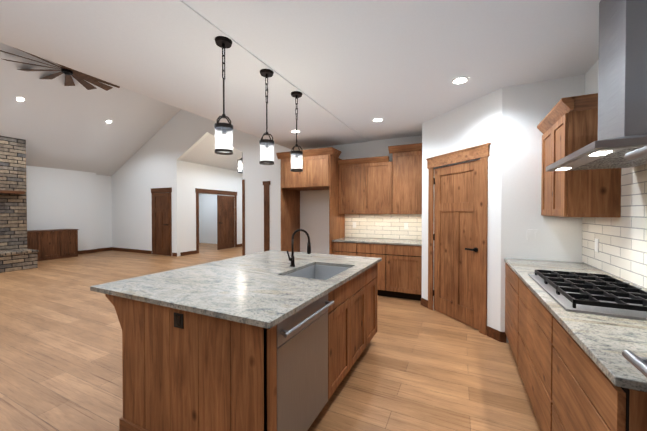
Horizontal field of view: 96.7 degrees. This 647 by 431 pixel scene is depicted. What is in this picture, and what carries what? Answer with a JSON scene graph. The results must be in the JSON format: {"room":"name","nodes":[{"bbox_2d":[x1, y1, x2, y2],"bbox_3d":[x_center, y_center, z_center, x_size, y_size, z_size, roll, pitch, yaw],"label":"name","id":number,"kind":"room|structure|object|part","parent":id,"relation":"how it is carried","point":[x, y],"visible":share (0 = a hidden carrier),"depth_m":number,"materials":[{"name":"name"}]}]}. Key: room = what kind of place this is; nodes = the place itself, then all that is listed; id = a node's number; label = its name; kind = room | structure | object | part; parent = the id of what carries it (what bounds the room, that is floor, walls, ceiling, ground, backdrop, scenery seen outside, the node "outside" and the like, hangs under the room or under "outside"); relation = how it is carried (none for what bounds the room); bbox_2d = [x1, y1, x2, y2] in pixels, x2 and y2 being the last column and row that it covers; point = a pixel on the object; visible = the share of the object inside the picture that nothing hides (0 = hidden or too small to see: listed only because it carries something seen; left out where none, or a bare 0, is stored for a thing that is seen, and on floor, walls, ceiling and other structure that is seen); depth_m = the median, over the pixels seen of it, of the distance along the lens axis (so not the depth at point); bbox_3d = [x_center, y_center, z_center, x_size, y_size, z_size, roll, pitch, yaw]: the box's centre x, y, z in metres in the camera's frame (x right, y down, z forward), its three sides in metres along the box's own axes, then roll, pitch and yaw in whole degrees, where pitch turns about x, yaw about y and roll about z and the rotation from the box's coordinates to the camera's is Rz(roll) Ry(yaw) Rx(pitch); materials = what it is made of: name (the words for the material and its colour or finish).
{"room":"kitchen","nodes":[
{"label":"kitchen","id":0,"kind":"room"},
{"bbox_2d":[26,165,111,250],"bbox_3d":[-10.128,-0.051,5.856,0.250,2.780,10.820,0,1,26],"label":"wall","id":1,"kind":"structure","parent":0,"point":[81,201],"depth_m":9.46,"materials":[{"name":"paint"}]},
{"bbox_2d":[78,249,97,253],"bbox_3d":[-8.128,1.236,9.739,0.016,0.110,0.800,0,1,26],"label":"baseboard","id":2,"kind":"structure","parent":1,"relation":"attached to","point":[93,250],"depth_m":9.84,"materials":[{"name":"brown wood"}]},
{"bbox_2d":[98,247,111,251],"bbox_3d":[-7.931,1.228,10.377,0.019,0.110,0.522,0,1,26],"label":"baseboard","id":3,"kind":"structure","parent":1,"relation":"attached to","point":[110,248],"depth_m":10.39,"materials":[{"name":"brown wood"}]},
{"bbox_2d":[0,43,180,175],"bbox_3d":[-6.399,-2.441,4.040,8.520,2.295,10.820,0,1,26],"label":"ceiling","id":4,"kind":"structure","parent":0,"point":[55,123],"depth_m":7.79,"materials":[{"name":"paint"}]},
{"bbox_2d":[15,96,25,101],"bbox_3d":[-6.932,-2.662,6.577,0.154,0.080,0.170,0,1,26],"label":"recessed light","id":5,"kind":"object","parent":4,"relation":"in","point":[20,99],"visible":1,"depth_m":6.57,"materials":[{"name":"white plastic"}]},
{"bbox_2d":[0,47,119,90],"bbox_3d":[-5.354,-3.217,6.003,1.900,0.548,1.896,0,1,26],"label":"ceiling fan","id":6,"kind":"object","parent":4,"relation":"hanging from","point":[78,76],"visible":0.46,"depth_m":6.28,"materials":[{"name":"brown wood"}]},
{"bbox_2d":[111,109,290,255],"bbox_3d":[-4.073,-1.113,8.875,8.250,4.830,0.120,0,1,26],"label":"wall","id":7,"kind":"structure","parent":0,"point":[150,164],"depth_m":9.13,"materials":[{"name":"paint"}]},
{"bbox_2d":[112,247,151,253],"bbox_3d":[-6.795,1.231,10.133,2.280,0.110,0.016,0,1,26],"label":"baseboard","id":8,"kind":"structure","parent":7,"relation":"attached to","point":[113,248],"depth_m":10.07,"materials":[{"name":"brown wood"}]},
{"bbox_2d":[153,193,168,255],"bbox_3d":[-5.315,0.276,9.366,0.772,2.020,0.094,0,1,26],"label":"closet door","id":9,"kind":"structure","parent":7,"relation":"in","point":[160,223],"depth_m":9.38,"materials":[{"name":"brown wood"}]},
{"bbox_2d":[151,188,171,255],"bbox_3d":[-5.302,0.200,9.395,1.030,2.190,0.034,0,1,26],"label":"trim","id":10,"kind":"structure","parent":7,"relation":"attached to","point":[154,190],"depth_m":9.22,"materials":[{"name":"brown wood"}]},
{"bbox_2d":[180,161,242,255],"bbox_3d":[-3.601,-0.254,11.387,0.120,3.050,4.800,0,1,26],"label":"wall","id":11,"kind":"structure","parent":0,"point":[193,176],"depth_m":9.71,"materials":[{"name":"paint"}]},
{"bbox_2d":[180,250,195,255],"bbox_3d":[-4.447,1.239,9.483,0.016,0.110,0.600,0,1,26],"label":"baseboard","id":12,"kind":"structure","parent":11,"relation":"attached to","point":[189,252],"depth_m":9.47,"materials":[{"name":"brown wood"}]},
{"bbox_2d":[195,188,236,253],"bbox_3d":[-3.886,0.175,10.620,0.034,2.210,2.010,0,1,26],"label":"trim","id":13,"kind":"structure","parent":11,"relation":"attached to","point":[207,191],"depth_m":10.11,"materials":[{"name":"brown wood"}]},
{"bbox_2d":[217,195,234,249],"bbox_3d":[-3.705,0.255,11.016,0.099,2.020,0.864,0,1,26],"label":"door","id":14,"kind":"structure","parent":11,"relation":"in","point":[225,225],"depth_m":10.98,"materials":[{"name":"brown wood"}]},
{"bbox_2d":[180,134,242,170],"bbox_3d":[-2.343,-2.182,10.761,2.910,0.820,4.800,0,1,26],"label":"ceiling","id":15,"kind":"structure","parent":0,"point":[202,152],"depth_m":9.76,"materials":[{"name":"paint"}]},
{"bbox_2d":[237,158,242,172],"bbox_3d":[-2.508,-1.713,8.883,0.257,0.789,0.256,0,1,26],"label":"lantern pendant light","id":16,"kind":"object","parent":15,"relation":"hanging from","point":[241,159],"visible":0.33,"depth_m":8.80,"materials":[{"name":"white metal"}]},
{"bbox_2d":[199,193,229,243],"bbox_3d":[-4.643,-0.045,12.699,2.890,2.600,0.100,0,1,26],"label":"wall","id":17,"kind":"structure","parent":0,"point":[207,218],"depth_m":12.89,"materials":[{"name":"paint"}]},
{"bbox_2d":[0,243,540,430],"bbox_3d":[-4.225,1.360,6.194,16.120,0.050,17.500,0,1,26],"label":"floor","id":18,"kind":"structure","parent":0,"point":[417,366],"depth_m":2.66,"materials":[{"name":"brown wood"}]},
{"bbox_2d":[0,136,38,272],"bbox_3d":[-8.509,-0.334,6.718,1.918,3.324,2.220,0,1,26],"label":"fireplace","id":19,"kind":"object","parent":18,"relation":"on","point":[16,254],"visible":1,"depth_m":7.36,"materials":[{"name":"stone"}]},
{"bbox_2d":[27,233,42,260],"bbox_3d":[-8.504,0.889,8.249,0.617,0.840,0.509,0,1,26],"label":"base cabinet","id":20,"kind":"object","parent":18,"relation":"on","point":[34,240],"depth_m":8.21,"materials":[{"name":"brown wood"}]},
{"bbox_2d":[43,229,62,260],"bbox_3d":[-8.325,0.885,8.621,0.617,0.840,0.570,0,1,26],"label":"base cabinet","id":21,"kind":"object","parent":18,"relation":"on","point":[51,244],"depth_m":8.55,"materials":[{"name":"brown wood"}]},
{"bbox_2d":[27,230,46,232],"bbox_3d":[-8.321,0.452,8.625,0.617,0.024,1.356,0,1,26],"label":"countertop","id":22,"kind":"structure","parent":21,"relation":"on","point":[28,231],"depth_m":8.31,"materials":[{"name":"brown wood"}]},
{"bbox_2d":[63,229,78,256],"bbox_3d":[-8.146,0.880,8.994,0.617,0.840,0.509,0,1,26],"label":"base cabinet","id":23,"kind":"object","parent":18,"relation":"on","point":[70,236],"depth_m":8.92,"materials":[{"name":"brown wood"}]},
{"bbox_2d":[90,250,381,430],"bbox_3d":[-0.466,0.923,2.525,1.465,0.914,2.020,0,1,26],"label":"kitchen island","id":24,"kind":"object","parent":18,"relation":"on","point":[186,371],"depth_m":1.69,"materials":[{"name":"brown wood"}]},
{"bbox_3d":[-0.466,0.591,2.521,1.465,0.250,2.020,0,1,26],"label":"kitchen island top","id":25,"kind":"part","parent":24,"relation":"part of","materials":[{"name":"grey stone"}]},
{"bbox_2d":[287,229,310,266],"bbox_3d":[-0.221,0.293,2.569,0.214,0.343,0.108,0,1,26],"label":"faucet","id":26,"kind":"object","parent":24,"relation":"on","point":[291,259],"visible":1,"depth_m":2.59,"materials":[{"name":"black metal"}]},
{"bbox_2d":[277,294,333,430],"bbox_3d":[-0.085,0.890,1.674,0.073,0.751,0.599,0,1,26],"label":"dishwasher","id":27,"kind":"object","parent":24,"relation":"in","point":[302,367],"visible":0.9,"depth_m":1.64,"materials":[{"name":"silver metal"}]},
{"bbox_2d":[276,147,344,253],"bbox_3d":[-0.212,0.078,5.552,1.158,2.530,0.758,0,1,26],"label":"cabinet","id":28,"kind":"object","parent":18,"relation":"on","point":[320,167],"visible":0.71,"depth_m":5.32,"materials":[{"name":"brown wood"}]},
{"bbox_2d":[332,242,359,255],"bbox_3d":[0.525,0.904,5.282,0.526,0.884,0.627,0,1,26],"label":"base cabinet","id":29,"kind":"object","parent":18,"relation":"on","point":[338,248],"depth_m":5.00,"materials":[{"name":"brown wood"}]},
{"bbox_2d":[360,243,391,296],"bbox_3d":[0.928,0.907,5.088,0.632,0.884,0.627,0,1,26],"label":"base cabinet","id":30,"kind":"object","parent":18,"relation":"on","point":[384,251],"depth_m":4.73,"materials":[{"name":"brown wood"}]},
{"bbox_2d":[332,237,421,245],"bbox_3d":[0.973,0.450,5.055,1.526,0.030,0.638,0,1,26],"label":"countertop","id":31,"kind":"structure","parent":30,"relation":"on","point":[384,241],"depth_m":4.91,"materials":[{"name":"stone"}]},
{"bbox_2d":[392,245,421,300],"bbox_3d":[1.379,0.909,4.872,0.632,0.884,0.627,0,1,26],"label":"base cabinet","id":32,"kind":"object","parent":18,"relation":"on","point":[399,271],"depth_m":4.57,"materials":[{"name":"brown wood"}]},
{"bbox_2d":[505,263,516,362],"bbox_3d":[2.081,0.937,2.611,0.647,0.884,0.800,0,1,26],"label":"base cabinet","id":33,"kind":"object","parent":18,"relation":"on","point":[511,277],"depth_m":2.71,"materials":[{"name":"brown wood"}]},
{"bbox_2d":[517,276,548,430],"bbox_3d":[1.697,0.947,1.808,0.647,0.884,0.980,0,1,26],"label":"base cabinet","id":34,"kind":"object","parent":18,"relation":"on","point":[532,316],"depth_m":1.88,"materials":[{"name":"brown wood"}]},
{"bbox_2d":[545,312,646,430],"bbox_3d":[1.333,0.956,1.048,0.647,0.884,0.706,0,1,26],"label":"base cabinet","id":35,"kind":"object","parent":18,"relation":"on","point":[569,385],"depth_m":1.13,"materials":[{"name":"brown wood"}]},
{"bbox_2d":[504,258,646,391],"bbox_3d":[1.714,0.489,1.847,0.658,0.030,2.486,0,1,26],"label":"countertop","id":36,"kind":"structure","parent":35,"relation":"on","point":[603,342],"depth_m":1.21,"materials":[{"name":"stone"}]},
{"bbox_2d":[528,269,646,320],"bbox_3d":[1.652,0.443,1.726,0.540,0.064,0.900,0,1,26],"label":"cooktop","id":37,"kind":"object","parent":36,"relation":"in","point":[595,294],"visible":1,"depth_m":1.60,"materials":[{"name":"silver metal"}]},
{"bbox_2d":[0,0,600,149],"bbox_3d":[-0.596,-1.401,1.272,4.590,0.112,10.820,0,1,26],"label":"ceiling","id":38,"kind":"structure","parent":0,"point":[350,70],"depth_m":2.40,"materials":[{"name":"paint"}]},
{"bbox_2d":[214,36,232,154],"bbox_3d":[-0.777,-0.921,2.241,0.146,0.869,0.146,0,1,26],"label":"pendant light","id":39,"kind":"object","parent":38,"relation":"hanging from","point":[222,42],"visible":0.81,"depth_m":2.23,"materials":[{"name":"black metal"}]},
{"bbox_2d":[215,126,232,152],"bbox_3d":[-0.777,-0.590,2.245,0.132,0.171,0.132,0,1,26],"label":"shade","id":40,"kind":"object","parent":39,"relation":"attached to","point":[226,140],"visible":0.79,"depth_m":2.24,"materials":[{"name":"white glass"}]},
{"bbox_2d":[259,69,273,164],"bbox_3d":[-0.539,-0.927,2.737,0.146,0.869,0.146,0,1,26],"label":"pendant light","id":41,"kind":"object","parent":38,"relation":"hanging from","point":[267,73],"visible":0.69,"depth_m":2.73,"materials":[{"name":"black metal"}]},
{"bbox_2d":[260,143,273,160],"bbox_3d":[-0.539,-0.596,2.741,0.132,0.171,0.132,0,1,26],"label":"shade","id":42,"kind":"object","parent":41,"relation":"attached to","point":[270,154],"visible":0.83,"depth_m":2.71,"materials":[{"name":"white glass"}]},
{"bbox_2d":[290,91,302,171],"bbox_3d":[-0.302,-0.933,3.233,0.146,0.869,0.146,0,1,26],"label":"pendant light","id":43,"kind":"object","parent":38,"relation":"hanging from","point":[296,94],"visible":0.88,"depth_m":3.22,"materials":[{"name":"black metal"}]},
{"bbox_2d":[291,153,302,168],"bbox_3d":[-0.302,-0.602,3.237,0.132,0.171,0.132,0,1,26],"label":"shade","id":44,"kind":"object","parent":43,"relation":"attached to","point":[297,161],"visible":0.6,"depth_m":3.20,"materials":[{"name":"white glass"}]},
{"bbox_2d":[372,118,383,121],"bbox_3d":[0.791,-1.388,4.178,0.170,0.007,0.170,0,1,26],"label":"recessed light","id":45,"kind":"object","parent":38,"relation":"in","point":[377,119],"visible":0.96,"depth_m":4.16,"materials":[{"name":"white plastic"}]},
{"bbox_2d":[451,76,468,84],"bbox_3d":[1.389,-1.373,2.927,0.170,0.007,0.170,0,1,26],"label":"recessed light","id":46,"kind":"object","parent":38,"relation":"in","point":[461,80],"visible":1,"depth_m":2.92,"materials":[{"name":"white plastic"}]},
{"bbox_2d":[288,135,421,253],"bbox_3d":[1.326,-0.039,5.299,4.590,2.770,0.128,0,1,26],"label":"wall","id":47,"kind":"structure","parent":0,"point":[314,214],"depth_m":5.55,"materials":[{"name":"paint"}]},
{"bbox_2d":[338,157,369,213],"bbox_3d":[0.601,-0.525,5.382,0.562,1.000,0.347,0,1,26],"label":"upper cabinet","id":48,"kind":"object","parent":47,"relation":"attached to","point":[353,173],"depth_m":5.23,"materials":[{"name":"brown wood"}]},
{"bbox_2d":[366,156,385,213],"bbox_3d":[0.993,-0.523,5.194,0.560,1.000,0.347,0,1,26],"label":"upper cabinet","id":49,"kind":"object","parent":47,"relation":"attached to","point":[377,185],"depth_m":5.04,"materials":[{"name":"brown wood"}]},
{"bbox_2d":[386,143,421,213],"bbox_3d":[1.456,-0.600,4.971,0.594,1.160,0.347,0,1,26],"label":"upper cabinet","id":50,"kind":"object","parent":47,"relation":"attached to","point":[404,172],"depth_m":4.83,"materials":[{"name":"brown wood"}]},
{"bbox_2d":[421,75,584,342],"bbox_3d":[2.256,-0.022,3.942,1.740,2.770,1.770,0,1,26],"label":"wall","id":51,"kind":"structure","parent":0,"point":[504,121],"depth_m":3.09,"materials":[{"name":"paint"}]},
{"bbox_2d":[433,159,479,329],"bbox_3d":[1.725,0.345,3.750,0.591,2.020,0.588,0,1,26],"label":"pantry door","id":52,"kind":"structure","parent":51,"relation":"in","point":[456,236],"depth_m":3.71,"materials":[{"name":"brown wood"}]},
{"bbox_2d":[426,143,490,334],"bbox_3d":[1.693,0.270,3.737,0.034,2.190,1.050,0,1,-19],"label":"door frame","id":53,"kind":"structure","parent":51,"relation":"attached to","point":[482,152],"depth_m":3.35,"materials":[{"name":"brown wood"}]},
{"bbox_2d":[582,59,646,288],"bbox_3d":[0.840,0.037,-0.878,0.128,2.770,8.150,0,1,26],"label":"wall","id":54,"kind":"structure","parent":0,"point":[621,253],"depth_m":2.10,"materials":[{"name":"tile"}]},
{"bbox_2d":[537,93,620,216],"bbox_3d":[2.202,-0.455,2.531,0.377,0.930,0.808,0,1,26],"label":"upper cabinet","id":55,"kind":"object","parent":54,"relation":"attached to","point":[566,126],"visible":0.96,"depth_m":2.25,"materials":[{"name":"brown wood"}]},
{"bbox_2d":[546,0,646,171],"bbox_3d":[1.732,-0.846,1.683,0.498,1.048,0.900,0,1,26],"label":"range hood","id":56,"kind":"object","parent":54,"relation":"attached to","point":[622,97],"visible":0.98,"depth_m":1.58,"materials":[{"name":"silver metal"}]}
]}

